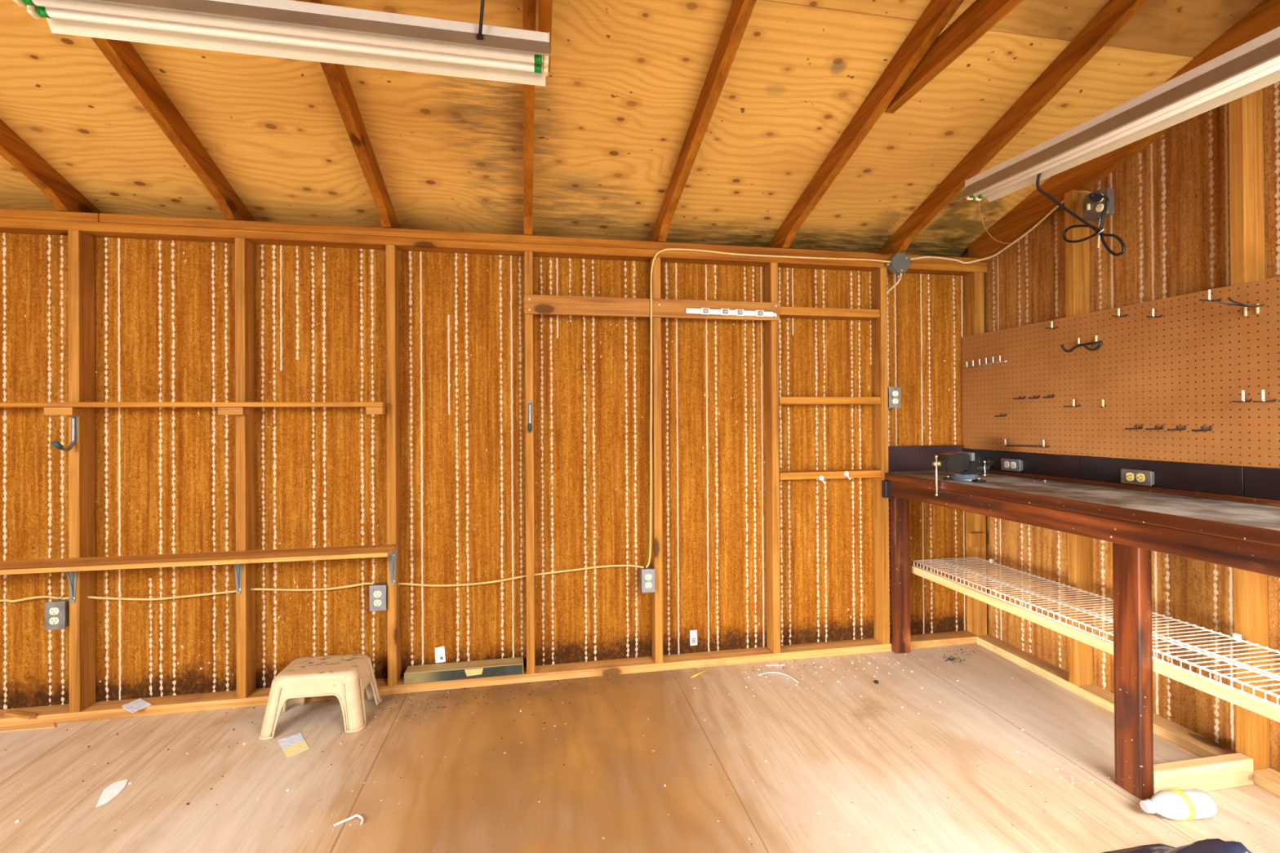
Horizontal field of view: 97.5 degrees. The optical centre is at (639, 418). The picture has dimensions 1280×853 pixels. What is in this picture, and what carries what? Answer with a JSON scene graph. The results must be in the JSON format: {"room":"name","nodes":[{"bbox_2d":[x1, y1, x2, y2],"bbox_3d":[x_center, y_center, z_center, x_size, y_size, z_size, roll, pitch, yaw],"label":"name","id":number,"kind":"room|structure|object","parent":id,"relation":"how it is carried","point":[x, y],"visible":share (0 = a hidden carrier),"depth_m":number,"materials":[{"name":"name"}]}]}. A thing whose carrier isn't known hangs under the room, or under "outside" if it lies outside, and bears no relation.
{"room":"workshop shed","nodes":[
{"label":"workshop shed","id":0,"kind":"room"},
{"bbox_2d":[0,232,966,709],"bbox_3d":[-1.151,0.190,2.604,6.201,2.086,0.020,0,0,-10],"label":"wall","id":1,"kind":"structure","parent":0,"point":[165,309],"depth_m":2.64,"materials":[{"name":"wood"}]},
{"bbox_2d":[0,208,99,222],"bbox_3d":[-3.221,-0.824,2.183,1.988,0.038,0.089,0,0,-10],"label":"trim","id":2,"kind":"structure","parent":1,"relation":"attached to","point":[4,212],"depth_m":2.28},
{"bbox_2d":[0,119,101,213],"bbox_3d":[-2.229,-1.145,1.677,0.038,0.584,1.701,0,0,-12],"label":"rafter","id":3,"kind":"object","parent":2,"relation":"on","point":[61,194],"visible":0.79,"depth_m":2.17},
{"bbox_2d":[435,646,445,662],"bbox_3d":[-0.935,1.105,2.627,0.047,0.076,0.002,0,0,-10],"label":"paper tag","id":4,"kind":"object","parent":1,"relation":"attached to","point":[439,651],"visible":1,"depth_m":2.63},
{"bbox_2d":[0,217,986,275],"bbox_3d":[-1.157,-0.797,2.553,6.181,0.038,0.089,0,0,-10],"label":"top plate","id":5,"kind":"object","parent":1,"relation":"attached to","point":[11,225],"depth_m":2.56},
{"bbox_2d":[0,630,991,727],"bbox_3d":[-1.145,1.214,2.545,6.181,0.038,0.089,0,0,-10],"label":"bottom plate","id":6,"kind":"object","parent":1,"relation":"attached to","point":[60,713],"depth_m":2.63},
{"bbox_2d":[4,710,35,719],"bbox_3d":[-2.502,1.196,2.265,0.138,0.012,0.018,0,0,13],"label":"wood offcut","id":7,"kind":"object","parent":6,"relation":"on","point":[11,713],"visible":1,"depth_m":2.26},
{"bbox_2d":[64,230,95,712],"bbox_3d":[-2.313,0.215,2.275,0.042,1.973,0.212,0,0,-10],"label":"stud","id":8,"kind":"object","parent":6,"relation":"on","point":[81,245],"depth_m":2.31,"materials":[{"name":"brown wood"}]},
{"bbox_2d":[44,599,68,630],"bbox_3d":[-2.365,0.796,2.288,0.070,0.112,0.057,0,0,-10],"label":"duplex outlet","id":9,"kind":"object","parent":8,"relation":"attached to","point":[56,611],"visible":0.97,"depth_m":2.27,"materials":[{"name":"metal"}]},
{"bbox_2d":[0,595,61,602],"bbox_3d":[-2.697,0.754,2.272,0.634,0.045,0.024,0,0,-8],"label":"power cable","id":10,"kind":"object","parent":9,"relation":"attached to","point":[37,597],"visible":1,"depth_m":2.30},
{"bbox_2d":[48,617,59,624],"bbox_3d":[-2.361,0.816,2.263,0.033,0.027,0.003,0,0,-10],"label":"receptacle","id":11,"kind":"object","parent":9,"relation":"attached to","point":[52,620],"depth_m":2.26,"materials":[{"name":"beige plastic"}]},
{"bbox_2d":[48,607,59,614],"bbox_3d":[-2.361,0.777,2.263,0.033,0.027,0.003,0,0,-10],"label":"receptacle","id":12,"kind":"object","parent":9,"relation":"attached to","point":[52,611],"depth_m":2.26,"materials":[{"name":"beige plastic"}]},
{"bbox_2d":[51,415,78,451],"bbox_3d":[-2.301,0.057,2.244,0.021,0.151,0.106,0,0,-10],"label":"hook","id":13,"kind":"object","parent":8,"relation":"attached to","point":[74,438],"visible":0.98,"depth_m":2.28,"materials":[{"name":"grey paint"}]},
{"bbox_2d":[121,698,151,713],"bbox_3d":[-2.102,1.198,2.341,0.114,0.004,0.068,0,0,28],"label":"leaflet","id":14,"kind":"object","parent":6,"relation":"on","point":[135,705],"visible":1,"depth_m":2.34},
{"bbox_2d":[232,237,255,698],"bbox_3d":[-1.712,0.211,2.383,0.047,1.973,0.212,0,0,-10],"label":"stud","id":15,"kind":"object","parent":6,"relation":"on","point":[244,248],"depth_m":2.41,"materials":[{"name":"brown wood"}]},
{"bbox_2d":[0,402,386,415],"bbox_3d":[-2.089,-0.040,2.306,1.952,0.053,0.059,0,0,-10],"label":"wall shelf","id":16,"kind":"object","parent":15,"relation":"attached to","point":[50,408],"visible":1,"depth_m":2.32,"materials":[{"name":"brown wood"}]},
{"bbox_2d":[0,544,397,574],"bbox_3d":[-2.053,0.576,2.253,1.997,0.018,0.169,0,0,-10],"label":"wall shelf","id":17,"kind":"object","parent":15,"relation":"attached to","point":[152,561],"visible":1,"depth_m":2.27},
{"bbox_2d":[62,582,374,600],"bbox_3d":[-1.789,0.752,2.425,1.201,0.037,0.026,0,0,-10],"label":"power cable","id":18,"kind":"object","parent":15,"relation":"attached to","point":[362,584],"visible":0.86,"depth_m":2.42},
{"bbox_2d":[386,244,401,685],"bbox_3d":[-1.107,0.208,2.491,0.044,1.973,0.212,0,0,-10],"label":"stud","id":19,"kind":"object","parent":6,"relation":"on","point":[393,323],"depth_m":2.51,"materials":[{"name":"brown wood"}]},
{"bbox_2d":[368,582,387,611],"bbox_3d":[-1.165,0.796,2.511,0.070,0.112,0.067,0,0,-10],"label":"duplex outlet","id":20,"kind":"object","parent":19,"relation":"attached to","point":[378,594],"visible":0.96,"depth_m":2.48,"materials":[{"name":"metal"}]},
{"bbox_2d":[373,600,382,606],"bbox_3d":[-1.159,0.815,2.480,0.033,0.027,0.003,0,0,-10],"label":"receptacle","id":21,"kind":"object","parent":20,"relation":"attached to","point":[376,602],"depth_m":2.48,"materials":[{"name":"beige plastic"}]},
{"bbox_2d":[373,591,382,597],"bbox_3d":[-1.159,0.776,2.481,0.033,0.027,0.003,0,0,-10],"label":"receptacle","id":22,"kind":"object","parent":20,"relation":"attached to","point":[376,593],"depth_m":2.48,"materials":[{"name":"beige plastic"}]},
{"bbox_2d":[398,564,644,586],"bbox_3d":[-0.581,0.746,2.642,1.217,0.061,0.026,0,0,-10],"label":"power cable","id":23,"kind":"object","parent":19,"relation":"attached to","point":[607,566],"visible":0.87,"depth_m":2.64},
{"bbox_2d":[404,657,524,684],"bbox_3d":[-0.808,1.167,2.602,0.525,0.050,0.082,0,0,-10],"label":"box","id":24,"kind":"object","parent":6,"relation":"on","point":[508,666],"visible":1,"depth_m":2.58,"materials":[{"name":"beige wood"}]},
{"bbox_2d":[524,251,534,674],"bbox_3d":[-0.522,0.205,2.660,0.038,1.973,0.086,0,0,-10],"label":"stud","id":25,"kind":"object","parent":6,"relation":"on","point":[528,255],"visible":1,"depth_m":2.62,"materials":[{"name":"brown wood"}]},
{"bbox_2d":[527,400,532,433],"bbox_3d":[-0.504,-0.008,2.567,0.021,0.151,0.106,0,0,-10],"label":"hook","id":26,"kind":"object","parent":25,"relation":"attached to","point":[530,402],"visible":1,"depth_m":2.61,"materials":[{"name":"grey paint"}]},
{"bbox_2d":[649,257,662,663],"bbox_3d":[0.080,0.202,2.768,0.038,1.973,0.086,0,0,-10],"label":"stud","id":27,"kind":"object","parent":6,"relation":"on","point":[656,522],"visible":0.96,"depth_m":2.73,"materials":[{"name":"brown wood"}]},
{"bbox_2d":[640,565,655,593],"bbox_3d":[0.034,0.781,2.732,0.066,0.112,0.082,0,0,-10],"label":"duplex outlet","id":28,"kind":"object","parent":27,"relation":"attached to","point":[647,580],"visible":0.99,"depth_m":2.69,"materials":[{"name":"metal"}]},
{"bbox_2d":[644,582,652,588],"bbox_3d":[0.041,0.800,2.694,0.033,0.027,0.003,0,0,-10],"label":"receptacle","id":29,"kind":"object","parent":28,"relation":"attached to","point":[647,584],"depth_m":2.69,"materials":[{"name":"beige plastic"}]},
{"bbox_2d":[644,573,652,580],"bbox_3d":[0.041,0.761,2.694,0.033,0.027,0.003,0,0,-10],"label":"receptacle","id":30,"kind":"object","parent":28,"relation":"attached to","point":[647,576],"depth_m":2.69,"materials":[{"name":"beige plastic"}]},
{"bbox_2d":[524,294,779,320],"bbox_3d":[0.084,-0.534,2.701,1.258,0.089,0.055,0,0,-10],"label":"header board","id":31,"kind":"object","parent":27,"relation":"attached to","point":[544,304],"depth_m":2.70,"materials":[{"name":"wood"}]},
{"bbox_2d":[645,248,890,568],"bbox_3d":[0.673,-0.053,2.833,1.313,1.561,0.068,0,0,-10],"label":"power cable","id":32,"kind":"object","parent":27,"relation":"attached to","point":[666,249],"visible":1,"depth_m":2.72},
{"bbox_2d":[764,262,780,653],"bbox_3d":[0.677,0.198,2.876,0.038,1.973,0.086,0,0,-10],"label":"stud","id":33,"kind":"object","parent":6,"relation":"on","point":[771,270],"visible":1,"depth_m":2.84,"materials":[{"name":"brown wood"}]},
{"bbox_2d":[779,306,879,319],"bbox_3d":[0.972,-0.548,2.933,0.563,0.042,0.085,0,0,-10],"label":"wood block","id":34,"kind":"object","parent":33,"relation":"attached to","point":[784,312],"visible":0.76,"depth_m":2.90,"materials":[{"name":"brown wood"}]},
{"bbox_2d":[871,267,889,644],"bbox_3d":[1.278,0.195,2.984,0.038,1.973,0.086,0,0,-10],"label":"stud","id":35,"kind":"object","parent":6,"relation":"on","point":[878,277],"visible":1,"depth_m":2.95,"materials":[{"name":"brown wood"}]},
{"bbox_2d":[778,396,880,404],"bbox_3d":[0.976,-0.092,2.932,0.565,0.037,0.085,0,0,-10],"label":"wood block","id":36,"kind":"object","parent":35,"relation":"attached to","point":[782,400],"visible":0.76,"depth_m":2.89,"materials":[{"name":"brown wood"}]},
{"bbox_2d":[779,469,881,479],"bbox_3d":[0.979,0.292,2.930,0.565,0.036,0.085,0,0,-10],"label":"wood block","id":37,"kind":"object","parent":35,"relation":"attached to","point":[853,473],"visible":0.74,"depth_m":2.89,"materials":[{"name":"brown wood"}]},
{"bbox_2d":[888,386,901,408],"bbox_3d":[1.335,-0.110,2.970,0.070,0.112,0.057,0,0,-10],"label":"duplex outlet","id":38,"kind":"object","parent":35,"relation":"attached to","point":[894,393],"visible":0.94,"depth_m":2.94,"materials":[{"name":"metal"}]},
{"bbox_2d":[892,398,898,404],"bbox_3d":[1.339,-0.091,2.944,0.033,0.027,0.003,0,0,-10],"label":"receptacle","id":39,"kind":"object","parent":38,"relation":"attached to","point":[895,401],"depth_m":2.94,"materials":[{"name":"beige plastic"}]},
{"bbox_2d":[964,271,986,635],"bbox_3d":[1.844,0.192,3.087,0.057,1.973,0.082,0,0,-10],"label":"stud","id":40,"kind":"object","parent":6,"relation":"on","point":[974,298],"visible":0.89,"depth_m":3.05,"materials":[{"name":"brown wood"}]},
{"bbox_2d":[968,532,985,547],"bbox_3d":[1.817,0.653,3.026,0.086,0.075,0.024,0,0,-10],"label":"wood block","id":41,"kind":"object","parent":40,"relation":"attached to","point":[975,539],"visible":1,"depth_m":3.02,"materials":[{"name":"brown wood"}]},
{"bbox_2d":[99,213,986,265],"bbox_3d":[-0.178,-0.841,2.729,4.191,0.038,0.089,0,0,-10],"label":"top plate","id":42,"kind":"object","parent":1,"relation":"attached to","point":[104,218],"depth_m":2.59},
{"bbox_2d":[91,37,255,221],"bbox_3d":[-1.626,-1.148,1.786,0.038,0.584,1.701,0,0,-12],"label":"rafter","id":43,"kind":"object","parent":42,"relation":"on","point":[121,55],"visible":0.72,"depth_m":1.98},
{"bbox_2d":[295,0,399,228],"bbox_3d":[-1.015,-1.152,1.896,0.038,0.584,1.700,0,0,-11],"label":"rafter","id":44,"kind":"object","parent":42,"relation":"on","point":[335,74],"visible":0.7,"depth_m":2.08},
{"bbox_2d":[522,0,536,235],"bbox_3d":[-0.398,-1.155,2.006,0.038,0.584,1.700,0,0,-12],"label":"rafter","id":45,"kind":"object","parent":42,"relation":"on","point":[529,6],"visible":0.7,"depth_m":2.09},
{"bbox_2d":[537,0,552,71],"bbox_3d":[-0.191,-1.191,1.159,0.038,0.089,1.400,0,0,-10],"label":"tie","id":46,"kind":"object","parent":45,"relation":"attached to","point":[544,6],"visible":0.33,"depth_m":1.61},
{"bbox_2d":[648,0,756,242],"bbox_3d":[0.233,-1.159,2.120,0.038,0.584,1.701,0,0,-12],"label":"rafter","id":47,"kind":"object","parent":42,"relation":"on","point":[740,13],"visible":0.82,"depth_m":2.04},
{"bbox_2d":[766,0,964,248],"bbox_3d":[0.859,-1.162,2.232,0.038,0.584,1.700,0,0,-11],"label":"rafter","id":48,"kind":"object","parent":42,"relation":"on","point":[938,13],"visible":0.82,"depth_m":2.11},
{"bbox_2d":[884,0,1022,113],"bbox_3d":[1.066,-1.198,1.385,0.038,0.089,1.480,0,0,-10],"label":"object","id":49,"kind":"object","parent":48,"relation":"attached to","point":[981,15],"visible":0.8,"depth_m":1.76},
{"bbox_2d":[876,0,1148,253],"bbox_3d":[1.465,-1.166,2.341,0.038,0.584,1.701,0,0,-9],"label":"rafter","id":50,"kind":"object","parent":42,"relation":"on","point":[1115,14],"visible":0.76,"depth_m":2.16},
{"bbox_2d":[968,0,1279,262],"bbox_3d":[1.990,-1.156,2.367,0.044,0.612,1.566,0,0,-10],"label":"rafter","id":51,"kind":"object","parent":42,"relation":"on","point":[1264,17],"visible":0.61,"depth_m":2.46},
{"bbox_2d":[910,190,1091,263],"bbox_3d":[1.796,-0.918,2.777,0.333,0.173,0.773,0,0,-42],"label":"power cable","id":52,"kind":"object","parent":51,"relation":"attached to","point":[1079,191],"visible":0.87,"depth_m":2.88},
{"bbox_2d":[689,630,697,645],"bbox_3d":[0.272,1.111,2.844,0.037,0.076,0.001,0,0,-10],"label":"paper tag","id":53,"kind":"object","parent":1,"relation":"attached to","point":[693,633],"visible":1,"depth_m":2.84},
{"bbox_2d":[884,253,911,279],"bbox_3d":[1.353,-0.797,2.936,0.140,0.127,0.043,0,0,-10],"label":"junction box","id":54,"kind":"object","parent":1,"relation":"attached to","point":[900,263],"visible":1,"depth_m":2.92,"materials":[{"name":"grey metal"}]},
{"bbox_2d":[887,273,902,387],"bbox_3d":[1.338,-0.457,2.976,0.099,0.613,0.029,-1,0,36],"label":"power cable","id":55,"kind":"object","parent":54,"relation":"hanging from","point":[899,279],"visible":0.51,"depth_m":2.97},
{"bbox_2d":[0,0,1194,257],"bbox_3d":[-1.095,-1.086,2.195,6.221,0.452,1.384,0,0,-10],"label":"ceiling","id":56,"kind":"structure","parent":0,"point":[614,111],"depth_m":2.17,"materials":[{"name":"brown wood"}]},
{"bbox_2d":[0,643,1279,852],"bbox_3d":[-0.880,1.265,1.074,6.381,0.080,3.300,0,0,-10],"label":"floor","id":57,"kind":"structure","parent":0,"point":[813,793],"depth_m":1.94,"materials":[{"name":"brown wood"}]},
{"bbox_2d":[0,723,54,732],"bbox_3d":[-2.546,1.237,2.233,0.412,0.005,0.040,0,0,-9],"label":"wood strip","id":58,"kind":"object","parent":57,"relation":"on","point":[37,726],"visible":1,"depth_m":2.24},
{"bbox_2d":[95,779,128,807],"bbox_3d":[-1.738,1.233,1.849,0.056,0.001,0.131,0,0,-32],"label":"paper sheet","id":59,"kind":"object","parent":57,"relation":"on","point":[113,790],"visible":1,"depth_m":1.85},
{"bbox_2d":[277,733,309,757],"bbox_3d":[-1.307,1.231,2.119,0.077,0.002,0.151,0,0,-44],"label":"note card","id":60,"kind":"object","parent":57,"relation":"on","point":[293,744],"visible":1,"depth_m":2.12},
{"bbox_2d":[257,653,382,740],"bbox_3d":[-1.301,1.122,2.309,0.388,0.223,0.282,0,0,-8],"label":"step stool","id":61,"kind":"object","parent":57,"relation":"on","point":[345,677],"visible":1,"depth_m":2.22,"materials":[{"name":"beige plastic"}]},
{"bbox_2d":[333,813,364,826],"bbox_3d":[-0.882,1.221,1.705,0.085,0.012,0.037,0,0,-10],"label":"plastic wrapper","id":62,"kind":"object","parent":57,"relation":"on","point":[361,817],"visible":1,"depth_m":1.71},
{"bbox_2d":[4,658,815,831],"bbox_3d":[-0.755,1.227,2.074,3.928,0.003,0.985,0,0,-10],"label":"crumbs","id":63,"kind":"object","parent":57,"relation":"on","point":[795,659],"visible":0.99,"depth_m":2.39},
{"bbox_2d":[15,653,1158,822],"bbox_3d":[-0.356,1.223,1.929,4.645,0.004,1.413,0,0,-10],"label":"flakes","id":64,"kind":"object","parent":57,"relation":"on","point":[130,783],"visible":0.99,"depth_m":2.36,"materials":[{"name":"white paper"}]},
{"bbox_2d":[938,646,978,663],"bbox_3d":[1.633,1.214,2.906,0.328,0.004,0.141,0,0,-37],"label":"leaf litter","id":65,"kind":"object","parent":57,"relation":"on","point":[948,659],"visible":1,"depth_m":2.84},
{"bbox_2d":[881,469,1279,799],"bbox_3d":[1.672,0.737,2.174,0.536,0.951,1.798,0,0,-10],"label":"workbench","id":66,"kind":"object","parent":57,"relation":"on","point":[1238,532],"visible":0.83,"depth_m":1.83,"materials":[{"name":"wood"}]},
{"bbox_2d":[888,444,962,471],"bbox_3d":[1.536,0.216,3.054,0.483,0.137,0.018,0,0,-10],"label":"board","id":67,"kind":"object","parent":66,"relation":"on","point":[900,458],"visible":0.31,"depth_m":3.04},
{"bbox_2d":[932,451,995,496],"bbox_3d":[1.483,0.252,2.550,0.316,0.195,0.160,0,0,-10],"label":"bench vise","id":68,"kind":"object","parent":66,"relation":"on","point":[966,466],"visible":1,"depth_m":2.53,"materials":[{"name":"black metal"}]},
{"bbox_2d":[962,448,1079,479],"bbox_3d":[1.847,0.224,2.771,0.024,0.116,0.703,0,0,-10],"label":"board","id":69,"kind":"object","parent":66,"relation":"attached to","point":[1046,464],"visible":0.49,"depth_m":2.62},
{"bbox_2d":[1000,457,1022,471],"bbox_3d":[1.830,0.228,2.756,0.035,0.058,0.112,0,0,-10],"label":"duplex outlet","id":70,"kind":"object","parent":69,"relation":"attached to","point":[1010,464],"visible":1,"depth_m":2.74,"materials":[{"name":"metal"}]},
{"bbox_2d":[961,275,1279,468],"bbox_3d":[1.966,-0.148,2.141,0.008,0.616,1.980,0,0,-10],"label":"pegboard","id":71,"kind":"object","parent":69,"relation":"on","point":[1188,366],"visible":1,"depth_m":2.19,"materials":[{"name":"wood"}]},
{"bbox_2d":[966,354,1007,368],"bbox_3d":[1.801,-0.295,2.930,0.033,0.048,0.249,0,0,-10],"label":"tool rack","id":72,"kind":"object","parent":71,"relation":"attached to","point":[999,362],"visible":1,"depth_m":2.91,"materials":[{"name":"metal"}]},
{"bbox_2d":[1004,439,1049,447],"bbox_3d":[1.847,0.117,2.686,0.034,0.040,0.223,0,0,-10],"label":"holder","id":73,"kind":"object","parent":71,"relation":"attached to","point":[1043,440],"visible":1,"depth_m":2.65,"materials":[{"name":"black metal"}]},
{"bbox_2d":[1063,399,1080,407],"bbox_3d":[1.869,-0.066,2.428,0.085,0.034,0.007,0,0,-10],"label":"hook","id":74,"kind":"object","parent":71,"relation":"attached to","point":[1073,400],"visible":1,"depth_m":2.43,"materials":[{"name":"black metal"}]},
{"bbox_2d":[1060,335,1102,352],"bbox_3d":[1.864,-0.315,2.375,0.103,0.067,0.110,0,0,-10],"label":"hook","id":75,"kind":"object","parent":71,"relation":"attached to","point":[1100,342],"visible":1,"depth_m":2.37,"materials":[{"name":"black metal"}]},
{"bbox_2d":[1111,308,1127,316],"bbox_3d":[1.909,-0.421,2.233,0.070,0.034,0.007,0,0,-10],"label":"hook","id":76,"kind":"object","parent":71,"relation":"attached to","point":[1118,309],"visible":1,"depth_m":2.23,"materials":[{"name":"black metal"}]},
{"bbox_2d":[1124,424,1143,429],"bbox_3d":[1.917,0.034,2.177,0.083,0.020,0.007,0,0,-10],"label":"hook","id":77,"kind":"object","parent":71,"relation":"attached to","point":[1142,425],"visible":1,"depth_m":2.17,"materials":[{"name":"black metal"}]},
{"bbox_2d":[1146,308,1162,317],"bbox_3d":[1.932,-0.396,2.107,0.070,0.034,0.007,0,0,-10],"label":"hook","id":78,"kind":"object","parent":71,"relation":"attached to","point":[1153,309],"visible":1,"depth_m":2.10,"materials":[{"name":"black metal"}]},
{"bbox_2d":[1145,424,1164,430],"bbox_3d":[1.931,0.034,2.105,0.081,0.020,0.007,0,0,-10],"label":"hook","id":79,"kind":"object","parent":71,"relation":"attached to","point":[1156,428],"visible":1,"depth_m":2.10,"materials":[{"name":"black metal"}]},
{"bbox_2d":[1167,425,1186,431],"bbox_3d":[1.944,0.035,2.031,0.082,0.020,0.007,0,0,-10],"label":"hook","id":80,"kind":"object","parent":71,"relation":"attached to","point":[1177,428],"visible":1,"depth_m":2.03,"materials":[{"name":"black metal"}]},
{"bbox_2d":[1191,425,1212,431],"bbox_3d":[1.957,0.035,1.953,0.085,0.020,0.007,0,0,-10],"label":"hook","id":81,"kind":"object","parent":71,"relation":"attached to","point":[1202,427],"visible":1,"depth_m":1.95,"materials":[{"name":"black metal"}]},
{"bbox_2d":[1199,289,1221,301],"bbox_3d":[1.955,-0.421,1.923,0.090,0.040,0.007,0,0,-10],"label":"hook","id":82,"kind":"object","parent":71,"relation":"attached to","point":[1209,291],"visible":0.99,"depth_m":1.92,"materials":[{"name":"black metal"}]},
{"bbox_2d":[1217,301,1258,315],"bbox_3d":[1.964,-0.363,1.851,0.108,0.049,0.041,0,0,12],"label":"hook","id":83,"kind":"object","parent":71,"relation":"attached to","point":[1220,302],"visible":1,"depth_m":1.85,"materials":[{"name":"black metal"}]},
{"bbox_2d":[1232,390,1252,402],"bbox_3d":[1.978,-0.073,1.843,0.077,0.040,0.007,0,0,-10],"label":"hook","id":84,"kind":"object","parent":71,"relation":"attached to","point":[1242,391],"visible":1,"depth_m":1.84,"materials":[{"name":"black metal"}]},
{"bbox_2d":[1227,297,1264,313],"bbox_3d":[1.965,-0.368,1.827,0.103,0.053,0.021,0,0,7],"label":"hook","id":85,"kind":"object","parent":71,"relation":"attached to","point":[1257,307],"visible":1,"depth_m":1.82,"materials":[{"name":"black metal"}]},
{"bbox_2d":[1253,390,1276,402],"bbox_3d":[1.982,-0.071,1.781,0.090,0.040,0.007,0,0,-10],"label":"hook","id":86,"kind":"object","parent":71,"relation":"attached to","point":[1262,391],"visible":1,"depth_m":1.78,"materials":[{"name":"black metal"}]},
{"bbox_2d":[911,565,1279,722],"bbox_3d":[1.580,0.792,2.179,0.019,0.037,1.592,0,0,-10],"label":"shelf ledger","id":87,"kind":"object","parent":66,"relation":"attached to","point":[1269,711],"visible":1,"depth_m":1.95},
{"bbox_2d":[912,556,1279,707],"bbox_3d":[1.765,0.750,2.201,0.387,0.043,1.597,0,0,-10],"label":"wire shelf","id":88,"kind":"object","parent":87,"relation":"on","point":[1236,637],"visible":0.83,"depth_m":2.06,"materials":[{"name":"white metal"}]},
{"bbox_2d":[1080,456,1244,497],"bbox_3d":[1.959,0.220,2.142,0.024,0.116,0.569,0,0,-10],"label":"board","id":89,"kind":"object","parent":66,"relation":"attached to","point":[1228,480],"visible":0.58,"depth_m":2.05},
{"bbox_2d":[1120,468,1154,486],"bbox_3d":[1.933,0.228,2.178,0.035,0.058,0.112,0,0,-10],"label":"duplex outlet","id":90,"kind":"object","parent":89,"relation":"attached to","point":[1143,477],"visible":1,"depth_m":2.17,"materials":[{"name":"metal"}]},
{"bbox_2d":[1125,472,1133,480],"bbox_3d":[1.915,0.228,2.194,0.003,0.033,0.027,0,0,-10],"label":"receptacle","id":91,"kind":"object","parent":90,"relation":"attached to","point":[1129,476],"depth_m":2.19,"materials":[{"name":"plastic"}]},
{"bbox_2d":[1136,473,1144,482],"bbox_3d":[1.922,0.228,2.156,0.003,0.033,0.027,0,0,-10],"label":"receptacle","id":92,"kind":"object","parent":90,"relation":"attached to","point":[1140,477],"depth_m":2.15,"materials":[{"name":"plastic"}]},
{"bbox_2d":[1244,466,1279,500],"bbox_3d":[2.057,0.218,1.600,0.024,0.116,0.527,0,0,-10],"label":"board","id":93,"kind":"object","parent":66,"relation":"attached to","point":[1259,482],"visible":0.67,"depth_m":1.81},
{"bbox_2d":[1102,838,1251,852],"bbox_3d":[1.524,1.124,1.266,0.550,0.175,0.680,0,0,-10],"label":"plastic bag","id":94,"kind":"object","parent":57,"relation":"on","point":[1209,845],"visible":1,"depth_m":1.45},
{"bbox_2d":[1139,788,1217,820],"bbox_3d":[1.626,1.173,1.704,0.206,0.078,0.078,0,0,-4],"label":"plastic bottle","id":95,"kind":"object","parent":57,"relation":"on","point":[1186,804],"visible":1,"depth_m":1.68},
{"bbox_2d":[1153,752,1253,794],"bbox_3d":[1.831,1.168,1.837,0.391,0.085,0.038,0,0,-10],"label":"block","id":96,"kind":"object","parent":57,"relation":"on","point":[1233,770],"visible":0.71,"depth_m":1.82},
{"bbox_2d":[770,0,1263,57],"bbox_3d":[-0.931,-1.387,1.273,6.221,0.168,0.482,0,0,-10],"label":"ceiling","id":97,"kind":"structure","parent":0,"point":[1187,28],"depth_m":1.88,"materials":[{"name":"brown wood"}]},
{"bbox_2d":[13,0,550,86],"bbox_3d":[-0.835,-1.166,1.375,1.212,0.436,0.252,0,0,-11],"label":"tube light","id":98,"kind":"object","parent":97,"relation":"hanging from","point":[281,28],"depth_m":1.42,"materials":[{"name":"white metal"}]},
{"bbox_2d":[983,80,1279,772],"bbox_3d":[2.161,-0.132,1.579,0.040,2.680,3.212,0,0,-10],"label":"wall","id":99,"kind":"structure","parent":0,"point":[1171,216],"depth_m":2.21,"materials":[{"name":"wood"}]},
{"bbox_2d":[1082,187,1114,248],"bbox_3d":[1.904,-0.826,2.331,0.053,0.231,0.104,0,0,-10],"label":"outlet box","id":100,"kind":"object","parent":99,"relation":"attached to","point":[1092,211],"visible":0.73,"depth_m":2.32,"materials":[{"name":"metal"}]},
{"bbox_2d":[1035,173,1125,255],"bbox_3d":[1.690,-0.798,2.140,0.583,0.335,0.218,0,0,-44],"label":"lamp cord","id":101,"kind":"object","parent":100,"relation":"attached to","point":[1096,197],"visible":0.98,"depth_m":2.22,"materials":[{"name":"black rubber"}]},
{"bbox_2d":[1095,203,1103,212],"bbox_3d":[1.888,-0.865,2.306,0.004,0.033,0.033,0,0,-10],"label":"receptacle","id":102,"kind":"object","parent":100,"relation":"attached to","point":[1099,206],"depth_m":2.31,"materials":[{"name":"beige plastic"}]},
{"bbox_2d":[976,635,1279,797],"bbox_3d":[2.126,1.189,1.563,0.089,0.038,3.000,0,0,-10],"label":"bottom plate","id":103,"kind":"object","parent":99,"relation":"attached to","point":[1268,779],"depth_m":2.33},
{"bbox_2d":[1064,189,1093,685],"bbox_3d":[1.951,0.083,2.495,0.086,2.184,0.041,0,0,-10],"label":"stud","id":104,"kind":"object","parent":103,"relation":"on","point":[1081,668],"visible":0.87,"depth_m":2.48,"materials":[{"name":"brown wood"}]},
{"bbox_2d":[1228,88,1270,770],"bbox_3d":[2.058,-0.008,1.897,0.086,2.360,0.041,0,0,-10],"label":"stud","id":105,"kind":"object","parent":103,"relation":"on","point":[1246,141],"visible":0.36,"depth_m":1.88,"materials":[{"name":"brown wood"}]},
{"bbox_3d":[1.536,-1.158,1.289,0.018,0.504,0.012,0,0,-10],"label":"cord","id":106,"kind":"object","parent":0,"visible":0},
{"bbox_2d":[957,26,1279,202],"bbox_3d":[1.464,-0.895,1.694,0.150,0.153,1.212,0,0,-10],"label":"tube light","id":107,"kind":"object","parent":106,"relation":"hanging from","point":[1254,65],"visible":1,"depth_m":1.62,"materials":[{"name":"white metal"}]},
{"bbox_2d":[977,197,1011,244],"bbox_3d":[1.605,-0.879,2.567,0.048,0.034,0.751,-1,0,42],"label":"string","id":108,"kind":"object","parent":107,"relation":"hanging from","point":[978,197],"visible":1,"depth_m":2.56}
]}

